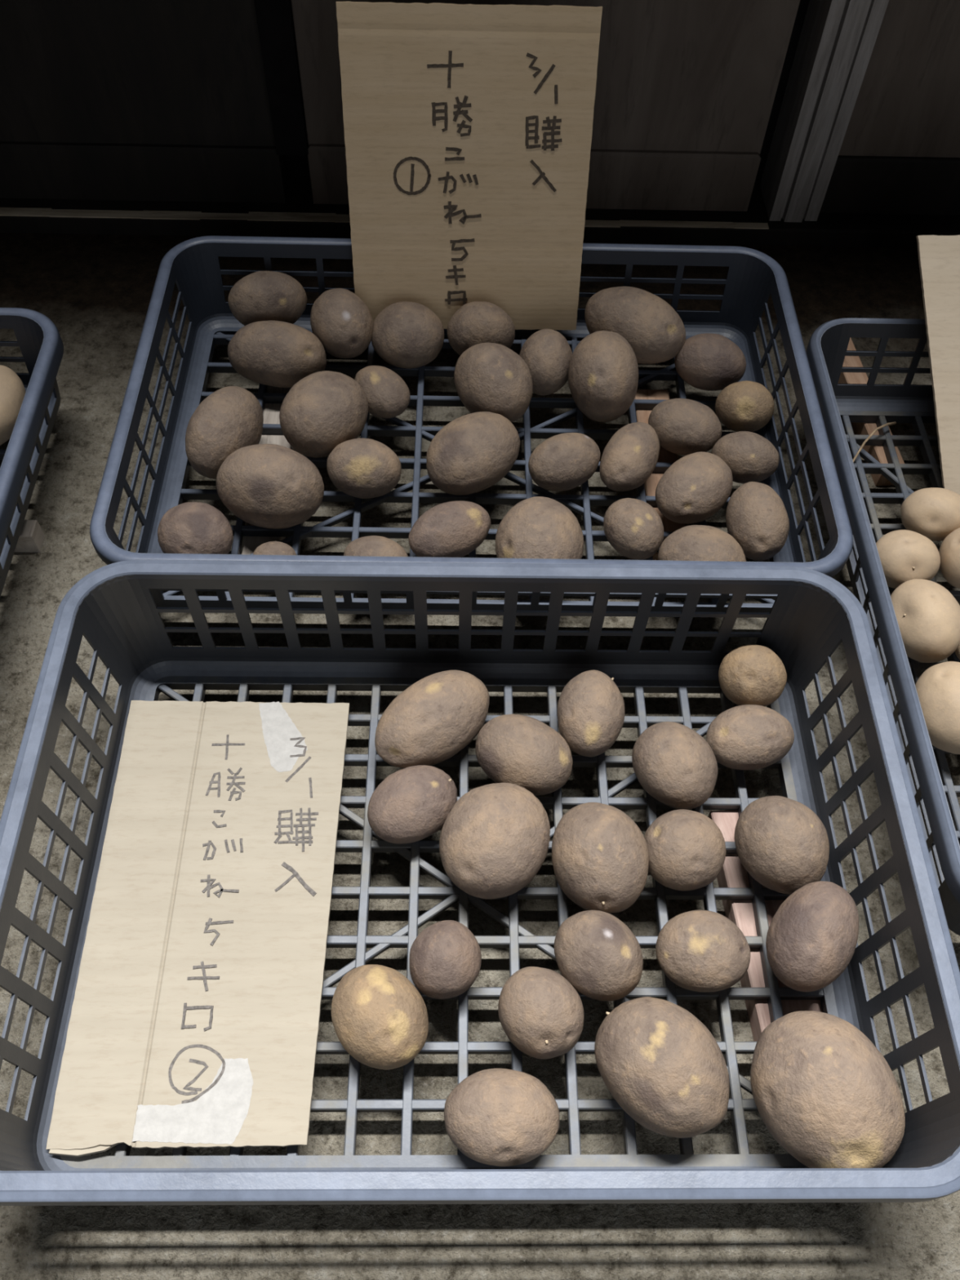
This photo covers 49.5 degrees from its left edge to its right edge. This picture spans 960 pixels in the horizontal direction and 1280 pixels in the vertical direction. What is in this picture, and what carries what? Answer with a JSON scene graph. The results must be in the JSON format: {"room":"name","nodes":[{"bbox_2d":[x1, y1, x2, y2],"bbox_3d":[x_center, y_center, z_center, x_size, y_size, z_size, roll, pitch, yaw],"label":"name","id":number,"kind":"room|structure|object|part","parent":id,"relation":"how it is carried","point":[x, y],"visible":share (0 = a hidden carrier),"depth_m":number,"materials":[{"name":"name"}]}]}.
{"room":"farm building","nodes":[
{"label":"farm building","id":0,"kind":"room"},
{"bbox_2d":[0,232,959,1279],"bbox_3d":[-0.012,0.483,0.633,4.400,0.060,2.560,0,56,-1],"label":"floor","id":1,"kind":"structure","parent":0,"point":[96,290],"depth_m":0.79,"materials":[{"name":"concrete"}]},
{"bbox_2d":[14,520,44,552],"bbox_3d":[-0.426,-0.096,0.959,0.040,0.024,0.020,0,56,-1],"label":"wooden plank","id":2,"kind":"object","parent":1,"relation":"on","point":[32,536],"visible":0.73,"depth_m":0.95,"materials":[{"name":"brown wood"}]},
{"bbox_2d":[0,307,63,597],"bbox_3d":[-0.679,-0.113,0.889,0.590,0.099,0.417,0,56,-1],"label":"plastic crate","id":3,"kind":"object","parent":1,"relation":"on","point":[39,340],"visible":0.97,"depth_m":0.93,"materials":[{"name":"grey plastic"}]},
{"bbox_2d":[0,364,26,444],"bbox_3d":[-0.457,-0.218,0.976,0.057,0.061,0.092,2,56,0],"label":"potato","id":4,"kind":"object","parent":3,"relation":"in","point":[12,390],"visible":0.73,"depth_m":0.96,"materials":[{"name":"brown food"}]},
{"bbox_3d":[-0.680,-0.270,0.989,0.546,0.087,0.025,0,56,-1],"label":"panel","id":5,"kind":"part","parent":3,"relation":"part of","materials":[{"name":"blue plastic"}]},
{"bbox_2d":[241,385,294,554],"bbox_3d":[-0.201,-0.152,1.002,0.034,0.024,0.245,0,56,-2],"label":"wooden plank","id":6,"kind":"object","parent":1,"relation":"on","point":[271,411],"visible":0.09,"depth_m":1.02,"materials":[{"name":"brown wood"}]},
{"bbox_2d":[89,235,853,612],"bbox_3d":[-0.006,-0.200,0.964,0.612,0.101,0.416,1,56,-1],"label":"plastic crate","id":7,"kind":"object","parent":1,"relation":"on","point":[193,264],"visible":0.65,"depth_m":0.97,"materials":[{"name":"grey plastic"}]},
{"bbox_3d":[-0.289,-0.205,0.955,0.023,0.089,0.373,1,56,-1],"label":"panel","id":8,"kind":"part","parent":7,"relation":"part of","materials":[{"name":"blue plastic"}]},
{"bbox_2d":[157,502,232,554],"bbox_3d":[-0.246,-0.091,0.902,0.067,0.052,0.060,25,59,15],"label":"potato","id":9,"kind":"object","parent":7,"relation":"in","point":[188,527],"visible":0.77,"depth_m":0.88,"materials":[{"name":"brown food"}]},
{"bbox_2d":[185,386,263,479],"bbox_3d":[-0.234,-0.190,0.957,0.061,0.072,0.098,16,57,9],"label":"potato","id":10,"kind":"object","parent":7,"relation":"in","point":[230,419],"visible":0.84,"depth_m":0.93,"materials":[{"name":"brown food"}]},
{"bbox_2d":[227,271,306,325],"bbox_3d":[-0.212,-0.338,1.041,0.078,0.061,0.051,-8,57,-7],"label":"potato","id":11,"kind":"object","parent":7,"relation":"in","point":[260,295],"visible":0.84,"depth_m":1.02,"materials":[{"name":"brown food"}]},
{"bbox_2d":[216,444,324,528],"bbox_3d":[-0.185,-0.135,0.918,0.094,0.077,0.072,7,56,3],"label":"potato","id":12,"kind":"object","parent":7,"relation":"in","point":[266,486],"visible":1,"depth_m":0.89,"materials":[{"name":"brown food"}]},
{"bbox_2d":[253,541,296,555],"bbox_3d":[-0.178,-0.070,0.904,0.038,0.029,0.032,0,56,-1],"label":"potato","id":13,"kind":"object","parent":7,"relation":"in","point":[271,548],"visible":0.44,"depth_m":0.89,"materials":[{"name":"brown food"}]},
{"bbox_2d":[227,320,326,387],"bbox_3d":[-0.199,-0.280,1.022,0.097,0.065,0.060,5,56,2],"label":"potato","id":14,"kind":"object","parent":7,"relation":"in","point":[276,353],"visible":0.94,"depth_m":1.00,"materials":[{"name":"brown food"}]},
{"bbox_2d":[279,370,368,457],"bbox_3d":[-0.144,-0.210,0.971,0.075,0.074,0.090,30,60,17],"label":"potato","id":15,"kind":"object","parent":7,"relation":"in","point":[324,410],"visible":0.91,"depth_m":0.94,"materials":[{"name":"brown food"}]},
{"bbox_2d":[310,288,373,358],"bbox_3d":[-0.138,-0.315,1.038,0.060,0.065,0.072,-24,60,-17],"label":"potato","id":16,"kind":"object","parent":7,"relation":"in","point":[341,321],"visible":0.98,"depth_m":1.01,"materials":[{"name":"brown food"}]},
{"bbox_2d":[326,438,401,498],"bbox_3d":[-0.106,-0.156,0.949,0.068,0.052,0.053,4,56,1],"label":"potato","id":17,"kind":"object","parent":7,"relation":"in","point":[359,468],"visible":1,"depth_m":0.93,"materials":[{"name":"brown food"}]},
{"bbox_2d":[343,535,408,556],"bbox_3d":[-0.089,-0.069,0.899,0.057,0.039,0.044,5,56,2],"label":"potato","id":18,"kind":"object","parent":7,"relation":"in","point":[371,545],"visible":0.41,"depth_m":0.89,"materials":[{"name":"brown food"}]},
{"bbox_2d":[355,365,410,418],"bbox_3d":[-0.096,-0.241,1.013,0.048,0.042,0.064,-34,63,-22],"label":"potato","id":19,"kind":"object","parent":7,"relation":"in","point":[388,395],"visible":0.78,"depth_m":0.99,"materials":[{"name":"brown food"}]},
{"bbox_2d":[371,301,444,368],"bbox_3d":[-0.073,-0.306,1.045,0.073,0.062,0.070,-6,57,-6],"label":"potato","id":20,"kind":"object","parent":7,"relation":"in","point":[406,335],"visible":1,"depth_m":1.02,"materials":[{"name":"brown food"}]},
{"bbox_2d":[408,500,490,557],"bbox_3d":[-0.026,-0.095,0.914,0.078,0.046,0.051,-23,60,-16],"label":"potato","id":21,"kind":"object","parent":7,"relation":"in","point":[451,529],"visible":0.91,"depth_m":0.90,"materials":[{"name":"brown food"}]},
{"bbox_2d":[336,0,602,330],"bbox_3d":[-0.011,-0.430,0.981,0.227,0.288,0.069,0,56,-2],"label":"cardboard sign","id":22,"kind":"object","parent":7,"relation":"in","point":[468,128],"visible":0.92,"depth_m":0.96,"materials":[{"name":"beige cardboard"}]},
{"bbox_3d":[-0.006,-0.048,0.858,0.569,0.089,0.024,1,56,-1],"label":"panel","id":23,"kind":"part","parent":7,"relation":"part of","materials":[{"name":"blue plastic"}]},
{"bbox_2d":[426,411,519,495],"bbox_3d":[-0.007,-0.172,0.957,0.073,0.062,0.098,39,63,22],"label":"potato","id":24,"kind":"object","parent":7,"relation":"in","point":[474,451],"visible":1,"depth_m":0.93,"materials":[{"name":"brown food"}]},
{"bbox_3d":[-0.006,-0.355,1.064,0.569,0.089,0.024,1,56,-1],"label":"panel","id":25,"kind":"part","parent":7,"relation":"part of","materials":[{"name":"blue plastic"}]},
{"bbox_2d":[447,301,515,355],"bbox_3d":[0.001,-0.310,1.050,0.068,0.062,0.056,0,56,-2],"label":"potato","id":26,"kind":"object","parent":7,"relation":"in","point":[475,322],"visible":0.71,"depth_m":1.03,"materials":[{"name":"brown food"}]},
{"bbox_2d":[453,342,533,422],"bbox_3d":[0.013,-0.246,0.999,0.070,0.076,0.086,-28,61,-19],"label":"potato","id":27,"kind":"object","parent":7,"relation":"in","point":[491,377],"visible":0.83,"depth_m":0.97,"materials":[{"name":"brown food"}]},
{"bbox_2d":[495,496,583,559],"bbox_3d":[0.051,-0.083,0.898,0.076,0.065,0.092,3,56,0],"label":"potato","id":28,"kind":"object","parent":7,"relation":"on","point":[536,526],"visible":0.56,"depth_m":0.87,"materials":[{"name":"brown food"}]},
{"bbox_2d":[519,328,572,395],"bbox_3d":[0.065,-0.274,1.027,0.054,0.062,0.064,4,56,1],"label":"potato","id":29,"kind":"object","parent":7,"relation":"in","point":[547,353],"visible":0.89,"depth_m":1.00,"materials":[{"name":"brown food"}]},
{"bbox_2d":[528,432,599,491],"bbox_3d":[0.079,-0.164,0.962,0.071,0.050,0.052,-24,60,-17],"label":"potato","id":30,"kind":"object","parent":7,"relation":"in","point":[565,461],"visible":1,"depth_m":0.94,"materials":[{"name":"brown food"}]},
{"bbox_2d":[568,330,638,422],"bbox_3d":[0.118,-0.254,1.002,0.067,0.083,0.087,-2,56,-3],"label":"potato","id":31,"kind":"object","parent":7,"relation":"in","point":[603,371],"visible":1,"depth_m":0.97,"materials":[{"name":"brown food"}]},
{"bbox_2d":[599,422,659,491],"bbox_3d":[0.140,-0.170,0.967,0.050,0.050,0.081,22,58,13],"label":"potato","id":32,"kind":"object","parent":7,"relation":"in","point":[630,456],"visible":1,"depth_m":0.95,"materials":[{"name":"brown food"}]},
{"bbox_2d":[603,497,663,559],"bbox_3d":[0.136,-0.098,0.921,0.050,0.047,0.060,-19,59,-14],"label":"potato","id":33,"kind":"object","parent":7,"relation":"in","point":[633,527],"visible":1,"depth_m":0.90,"materials":[{"name":"brown food"}]},
{"bbox_2d":[584,286,685,364],"bbox_3d":[0.154,-0.314,1.043,0.108,0.073,0.069,27,60,15],"label":"potato","id":34,"kind":"object","parent":7,"relation":"in","point":[655,331],"visible":0.81,"depth_m":1.01,"materials":[{"name":"brown food"}]},
{"bbox_2d":[648,398,721,455],"bbox_3d":[0.194,-0.202,0.990,0.070,0.050,0.054,17,57,10],"label":"potato","id":35,"kind":"object","parent":7,"relation":"in","point":[682,426],"visible":0.89,"depth_m":0.97,"materials":[{"name":"brown food"}]},
{"bbox_2d":[655,451,732,524],"bbox_3d":[0.195,-0.138,0.945,0.060,0.053,0.081,39,63,22],"label":"potato","id":36,"kind":"object","parent":7,"relation":"in","point":[696,486],"visible":1,"depth_m":0.92,"materials":[{"name":"brown food"}]},
{"bbox_2d":[657,524,746,561],"bbox_3d":[0.192,-0.069,0.898,0.076,0.054,0.063,19,58,11],"label":"potato","id":37,"kind":"object","parent":7,"relation":"in","point":[693,542],"visible":0.46,"depth_m":0.88,"materials":[{"name":"brown food"}]},
{"bbox_2d":[674,333,746,391],"bbox_3d":[0.229,-0.277,1.038,0.071,0.055,0.057,19,58,11],"label":"potato","id":38,"kind":"object","parent":7,"relation":"in","point":[709,362],"visible":0.95,"depth_m":1.02,"materials":[{"name":"brown food"}]},
{"bbox_2d":[715,380,774,431],"bbox_3d":[0.255,-0.224,1.004,0.055,0.050,0.048,16,57,9],"label":"potato","id":39,"kind":"object","parent":7,"relation":"in","point":[748,406],"visible":0.97,"depth_m":0.99,"materials":[{"name":"brown food"}]},
{"bbox_2d":[711,431,779,483],"bbox_3d":[0.247,-0.170,0.971,0.062,0.048,0.048,14,57,8],"label":"potato","id":40,"kind":"object","parent":7,"relation":"in","point":[749,456],"visible":0.83,"depth_m":0.95,"materials":[{"name":"brown food"}]},
{"bbox_2d":[725,481,789,560],"bbox_3d":[0.245,-0.105,0.923,0.053,0.056,0.078,-4,56,-4],"label":"potato","id":41,"kind":"object","parent":7,"relation":"in","point":[757,517],"visible":0.93,"depth_m":0.90,"materials":[{"name":"brown food"}]},
{"bbox_3d":[0.278,-0.198,0.967,0.023,0.089,0.373,1,56,-1],"label":"panel","id":42,"kind":"part","parent":7,"relation":"part of","materials":[{"name":"blue plastic"}]},
{"bbox_2d":[0,559,959,1205],"bbox_3d":[-0.011,0.152,0.713,0.586,0.128,0.422,0,56,-1],"label":"plastic crate","id":43,"kind":"object","parent":1,"relation":"on","point":[113,606],"visible":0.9,"depth_m":0.73,"materials":[{"name":"grey plastic"}]},
{"bbox_3d":[-0.276,0.147,0.703,0.028,0.116,0.374,0,56,-1],"label":"panel","id":44,"kind":"part","parent":43,"relation":"part of","materials":[{"name":"blue plastic"}]},
{"bbox_2d":[46,700,349,1156],"bbox_3d":[-0.190,0.186,0.740,0.173,0.006,0.327,0,56,-1],"label":"cardboard sign","id":45,"kind":"object","parent":43,"relation":"in","point":[195,1016],"visible":1,"depth_m":0.72,"materials":[{"name":"beige cardboard"}]},
{"bbox_2d":[331,964,428,1069],"bbox_3d":[-0.066,0.246,0.682,0.059,0.052,0.070,-32,63,-21],"label":"potato","id":46,"kind":"object","parent":43,"relation":"on","point":[379,1016],"visible":1,"depth_m":0.66,"materials":[{"name":"brown food"}]},
{"bbox_2d":[367,764,457,844],"bbox_3d":[-0.050,0.121,0.769,0.070,0.046,0.055,-23,60,-16],"label":"potato","id":47,"kind":"object","parent":43,"relation":"in","point":[411,804],"visible":0.98,"depth_m":0.75,"materials":[{"name":"brown food"}]},
{"bbox_2d":[374,670,489,768],"bbox_3d":[-0.037,0.061,0.804,0.101,0.055,0.065,-34,63,-22],"label":"potato","id":48,"kind":"object","parent":43,"relation":"in","point":[434,718],"visible":0.98,"depth_m":0.78,"materials":[{"name":"brown food"}]},
{"bbox_2d":[408,920,481,999],"bbox_3d":[-0.024,0.216,0.706,0.049,0.047,0.052,10,57,5],"label":"potato","id":49,"kind":"object","parent":43,"relation":"in","point":[445,959],"visible":1,"depth_m":0.69,"materials":[{"name":"brown food"}]},
{"bbox_3d":[-0.012,-0.006,0.813,0.538,0.116,0.022,0,56,-1],"label":"panel","id":50,"kind":"part","parent":43,"relation":"part of","materials":[{"name":"blue plastic"}]},
{"bbox_3d":[-0.009,0.305,0.605,0.538,0.116,0.022,0,56,-1],"label":"panel","id":51,"kind":"part","parent":43,"relation":"part of","materials":[{"name":"blue plastic"}]},
{"bbox_2d":[439,782,550,898],"bbox_3d":[0.011,0.142,0.745,0.076,0.066,0.088,25,59,14],"label":"potato","id":52,"kind":"object","parent":43,"relation":"in","point":[494,841],"visible":1,"depth_m":0.72,"materials":[{"name":"brown food"}]},
{"bbox_2d":[444,1068,559,1166],"bbox_3d":[0.013,0.298,0.652,0.072,0.048,0.056,5,56,1],"label":"potato","id":53,"kind":"object","parent":43,"relation":"in","point":[494,1117],"visible":1,"depth_m":0.64,"materials":[{"name":"brown food"}]},
{"bbox_2d":[475,714,573,795],"bbox_3d":[0.033,0.087,0.791,0.076,0.051,0.060,24,59,14],"label":"potato","id":54,"kind":"object","parent":43,"relation":"in","point":[523,751],"visible":0.93,"depth_m":0.77,"materials":[{"name":"brown food"}]},
{"bbox_2d":[497,966,583,1059],"bbox_3d":[0.040,0.244,0.685,0.054,0.053,0.060,-34,63,-22],"label":"potato","id":55,"kind":"object","parent":43,"relation":"in","point":[540,1012],"visible":1,"depth_m":0.67,"materials":[{"name":"brown food"}]},
{"bbox_2d":[556,670,624,756],"bbox_3d":[0.086,0.057,0.813,0.052,0.052,0.072,7,56,3],"label":"potato","id":56,"kind":"object","parent":43,"relation":"in","point":[590,711],"visible":0.98,"depth_m":0.79,"materials":[{"name":"brown food"}]},
{"bbox_2d":[553,910,643,1001],"bbox_3d":[0.080,0.213,0.702,0.055,0.054,0.063,-39,65,-24],"label":"potato","id":57,"kind":"object","parent":43,"relation":"in","point":[595,951],"visible":1,"depth_m":0.68,"materials":[{"name":"brown food"}]},
{"bbox_2d":[551,802,648,913],"bbox_3d":[0.085,0.154,0.739,0.068,0.068,0.080,-12,57,-10],"label":"potato","id":58,"kind":"object","parent":43,"relation":"in","point":[600,856],"visible":0.98,"depth_m":0.71,"materials":[{"name":"brown food"}]},
{"bbox_2d":[594,996,729,1137],"bbox_3d":[0.116,0.270,0.661,0.074,0.068,0.093,-39,65,-24],"label":"potato","id":59,"kind":"object","parent":43,"relation":"on","point":[662,1065],"visible":1,"depth_m":0.64,"materials":[{"name":"brown food"}]},
{"bbox_2d":[631,721,717,809],"bbox_3d":[0.147,0.094,0.789,0.060,0.053,0.071,-22,60,-15],"label":"potato","id":60,"kind":"object","parent":43,"relation":"on","point":[673,763],"visible":0.99,"depth_m":0.77,"materials":[{"name":"brown food"}]},
{"bbox_2d":[644,808,726,890],"bbox_3d":[0.147,0.151,0.750,0.060,0.054,0.058,-23,60,-16],"label":"potato","id":61,"kind":"object","parent":43,"relation":"in","point":[686,849],"visible":0.92,"depth_m":0.73,"materials":[{"name":"brown food"}]},
{"bbox_2d":[655,910,750,991],"bbox_3d":[0.152,0.213,0.713,0.063,0.047,0.055,2,56,0],"label":"potato","id":62,"kind":"object","parent":43,"relation":"on","point":[697,950],"visible":1,"depth_m":0.70,"materials":[{"name":"brown food"}]},
{"bbox_2d":[706,704,794,769],"bbox_3d":[0.209,0.076,0.807,0.069,0.046,0.052,-11,57,-9],"label":"potato","id":63,"kind":"object","parent":43,"relation":"in","point":[746,736],"visible":0.93,"depth_m":0.79,"materials":[{"name":"brown food"}]},
{"bbox_2d":[718,644,786,706],"bbox_3d":[0.216,0.029,0.829,0.052,0.050,0.051,-4,56,-4],"label":"potato","id":64,"kind":"object","parent":43,"relation":"on","point":[749,673],"visible":0.97,"depth_m":0.81,"materials":[{"name":"brown food"}]},
{"bbox_2d":[733,795,829,894],"bbox_3d":[0.217,0.147,0.749,0.063,0.064,0.072,-21,59,-15],"label":"potato","id":65,"kind":"object","parent":43,"relation":"in","point":[783,844],"visible":0.98,"depth_m":0.73,"materials":[{"name":"brown food"}]},
{"bbox_2d":[765,880,858,991],"bbox_3d":[0.224,0.198,0.700,0.055,0.064,0.079,29,60,16],"label":"potato","id":66,"kind":"object","parent":43,"relation":"in","point":[812,935],"visible":1,"depth_m":0.68,"materials":[{"name":"brown food"}]},
{"bbox_2d":[750,1010,905,1168],"bbox_3d":[0.214,0.281,0.647,0.085,0.083,0.099,-23,60,-16],"label":"potato","id":67,"kind":"object","parent":43,"relation":"in","point":[820,1087],"visible":0.95,"depth_m":0.62,"materials":[{"name":"brown food"}]},
{"bbox_3d":[0.255,0.152,0.715,0.028,0.116,0.374,0,56,-1],"label":"panel","id":68,"kind":"part","parent":43,"relation":"part of","materials":[{"name":"blue plastic"}]},
{"bbox_2d":[634,389,688,559],"bbox_3d":[0.176,-0.162,1.019,0.036,0.024,0.215,0,56,-1],"label":"wooden plank","id":69,"kind":"object","parent":1,"relation":"on","point":[642,415],"visible":0.27,"depth_m":1.01,"materials":[{"name":"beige wood"}]},
{"bbox_2d":[707,809,822,1041],"bbox_3d":[0.215,0.211,0.771,0.056,0.024,0.178,-4,56,-4],"label":"wooden plank","id":70,"kind":"object","parent":1,"relation":"on","point":[733,873],"visible":0.14,"depth_m":0.76,"materials":[{"name":"brown wood"}]},
{"bbox_2d":[837,337,904,486],"bbox_3d":[0.395,-0.245,1.081,0.024,0.024,0.205,-4,56,-4],"label":"wooden plank","id":71,"kind":"object","parent":1,"relation":"on","point":[877,452],"visible":0.27,"depth_m":1.05,"materials":[{"name":"orange wood"}]},
{"bbox_2d":[805,318,959,935],"bbox_3d":[0.516,-0.033,0.866,0.422,0.103,0.586,0,56,-1],"label":"plastic crate","id":72,"kind":"object","parent":1,"relation":"on","point":[935,794],"visible":0.67,"depth_m":0.90,"materials":[{"name":"grey plastic"}]},
{"bbox_2d":[852,421,896,462],"bbox_3d":[0.378,-0.192,1.010,0.009,0.014,0.084,39,63,22],"label":"dry stalk","id":73,"kind":"object","parent":72,"relation":"on","point":[895,422],"visible":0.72,"depth_m":1.01,"materials":[{"name":"beige plant"}]},
{"bbox_3d":[0.515,-0.261,1.014,0.387,0.091,0.028,0,56,-1],"label":"panel","id":74,"kind":"part","parent":72,"relation":"part of","materials":[{"name":"blue plastic"}]},
{"bbox_2d":[875,529,940,588],"bbox_3d":[0.369,-0.070,0.907,0.058,0.050,0.055,10,57,5],"label":"potato","id":75,"kind":"object","parent":72,"relation":"in","point":[904,555],"visible":0.78,"depth_m":0.89,"materials":[{"name":"beige food"}]},
{"bbox_2d":[890,578,959,662],"bbox_3d":[0.369,-0.016,0.865,0.058,0.059,0.074,-3,56,-3],"label":"potato","id":76,"kind":"object","parent":72,"relation":"on","point":[927,615],"visible":0.85,"depth_m":0.84,"materials":[{"name":"beige food"}]},
{"bbox_2d":[900,487,959,541],"bbox_3d":[0.410,-0.112,0.937,0.060,0.048,0.047,14,57,8],"label":"potato","id":77,"kind":"object","parent":72,"relation":"in","point":[932,513],"visible":0.85,"depth_m":0.92,"materials":[{"name":"beige food"}]},
{"bbox_2d":[915,661,959,754],"bbox_3d":[0.372,0.053,0.816,0.064,0.064,0.077,5,56,1],"label":"potato","id":78,"kind":"object","parent":72,"relation":"in","point":[938,688],"visible":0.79,"depth_m":0.80,"materials":[{"name":"beige food"}]},
{"bbox_2d":[915,235,959,494],"bbox_3d":[0.504,-0.242,0.943,0.243,0.176,0.164,0,56,-2],"label":"cardboard sheet","id":79,"kind":"object","parent":72,"relation":"in","point":[939,256],"visible":0.96,"depth_m":0.93,"materials":[{"name":"beige cardboard"}]},
{"bbox_2d":[938,527,959,588],"bbox_3d":[0.425,-0.072,0.906,0.048,0.055,0.058,11,57,6],"label":"potato","id":80,"kind":"object","parent":72,"relation":"in","point":[949,548],"visible":0.92,"depth_m":0.90,"materials":[{"name":"beige food"}]},
{"bbox_3d":[0.518,0.191,0.712,0.387,0.091,0.028,0,56,-1],"label":"panel","id":81,"kind":"part","parent":72,"relation":"part of","materials":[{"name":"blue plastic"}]},
{"bbox_2d":[954,644,959,659],"bbox_3d":[0.413,0.006,0.870,0.031,0.028,0.036,22,59,13],"label":"potato","id":82,"kind":"object","parent":72,"relation":"in","point":[957,651],"visible":0.39,"depth_m":0.87,"materials":[{"name":"brown food"}]},
{"bbox_2d":[283,0,809,185],"bbox_3d":[0.008,-1.184,0.389,4.400,2.200,0.060,0,56,-1],"label":"wall","id":83,"kind":"structure","parent":0,"point":[295,166],"depth_m":1.20,"materials":[{"name":"black"}]},
{"bbox_2d":[0,0,288,203],"bbox_3d":[-1.051,-1.077,0.412,1.687,1.950,0.028,0,56,-1],"label":"door","id":84,"kind":"structure","parent":83,"relation":"in","point":[166,100],"depth_m":1.14,"materials":[{"name":"brown wood"}]},
{"bbox_3d":[-1.050,-1.098,0.387,1.687,1.886,0.020,0,56,-1],"label":"panel","id":85,"kind":"part","parent":84,"relation":"part of","materials":[{"name":"brown wood"}]},
{"bbox_3d":[-1.072,-0.553,1.194,1.687,0.066,0.028,0,56,-1],"label":"rail","id":86,"kind":"part","parent":84,"relation":"part of","materials":[{"name":"brown wood"}]},
{"bbox_2d":[253,0,308,155],"bbox_3d":[-0.190,-1.104,0.398,0.035,1.914,0.060,0,56,-1],"label":"trim","id":87,"kind":"structure","parent":83,"relation":"attached to","point":[275,20],"depth_m":1.10,"materials":[{"name":"black wood"}]},
{"bbox_2d":[0,177,959,248],"bbox_3d":[-0.017,-0.519,1.254,4.000,0.022,0.093,0,56,-1],"label":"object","id":88,"kind":"structure","parent":83,"relation":"attached to","point":[299,217],"depth_m":1.23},
{"bbox_2d":[291,0,799,211],"bbox_3d":[0.084,-1.068,0.437,0.516,1.950,0.028,0,56,-1],"label":"door","id":89,"kind":"structure","parent":83,"relation":"in","point":[686,90],"depth_m":1.14,"materials":[{"name":"brown wood"}]},
{"bbox_3d":[0.062,-0.545,1.218,0.516,0.070,0.028,0,56,-1],"label":"rail","id":90,"kind":"part","parent":89,"relation":"part of","materials":[{"name":"brown wood"}]},
{"bbox_2d":[760,0,888,222],"bbox_3d":[0.394,-1.075,0.435,0.057,1.980,0.073,0,56,-1],"label":"trim","id":91,"kind":"structure","parent":83,"relation":"attached to","point":[837,38],"depth_m":1.13,"materials":[{"name":"grey metal"}]},
{"bbox_2d":[819,0,959,215],"bbox_3d":[1.141,-1.059,0.461,1.528,1.950,0.028,0,56,-1],"label":"door","id":92,"kind":"structure","parent":83,"relation":"in","point":[900,151],"depth_m":1.16,"materials":[{"name":"brown wood"}]},
{"bbox_3d":[1.119,-0.536,1.243,1.528,0.068,0.028,0,56,-1],"label":"rail","id":93,"kind":"part","parent":92,"relation":"part of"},
{"bbox_3d":[1.142,-1.081,0.435,1.528,1.884,0.020,0,56,-1],"label":"panel","id":94,"kind":"part","parent":92,"relation":"part of","materials":[{"name":"brown wood"}]}
]}

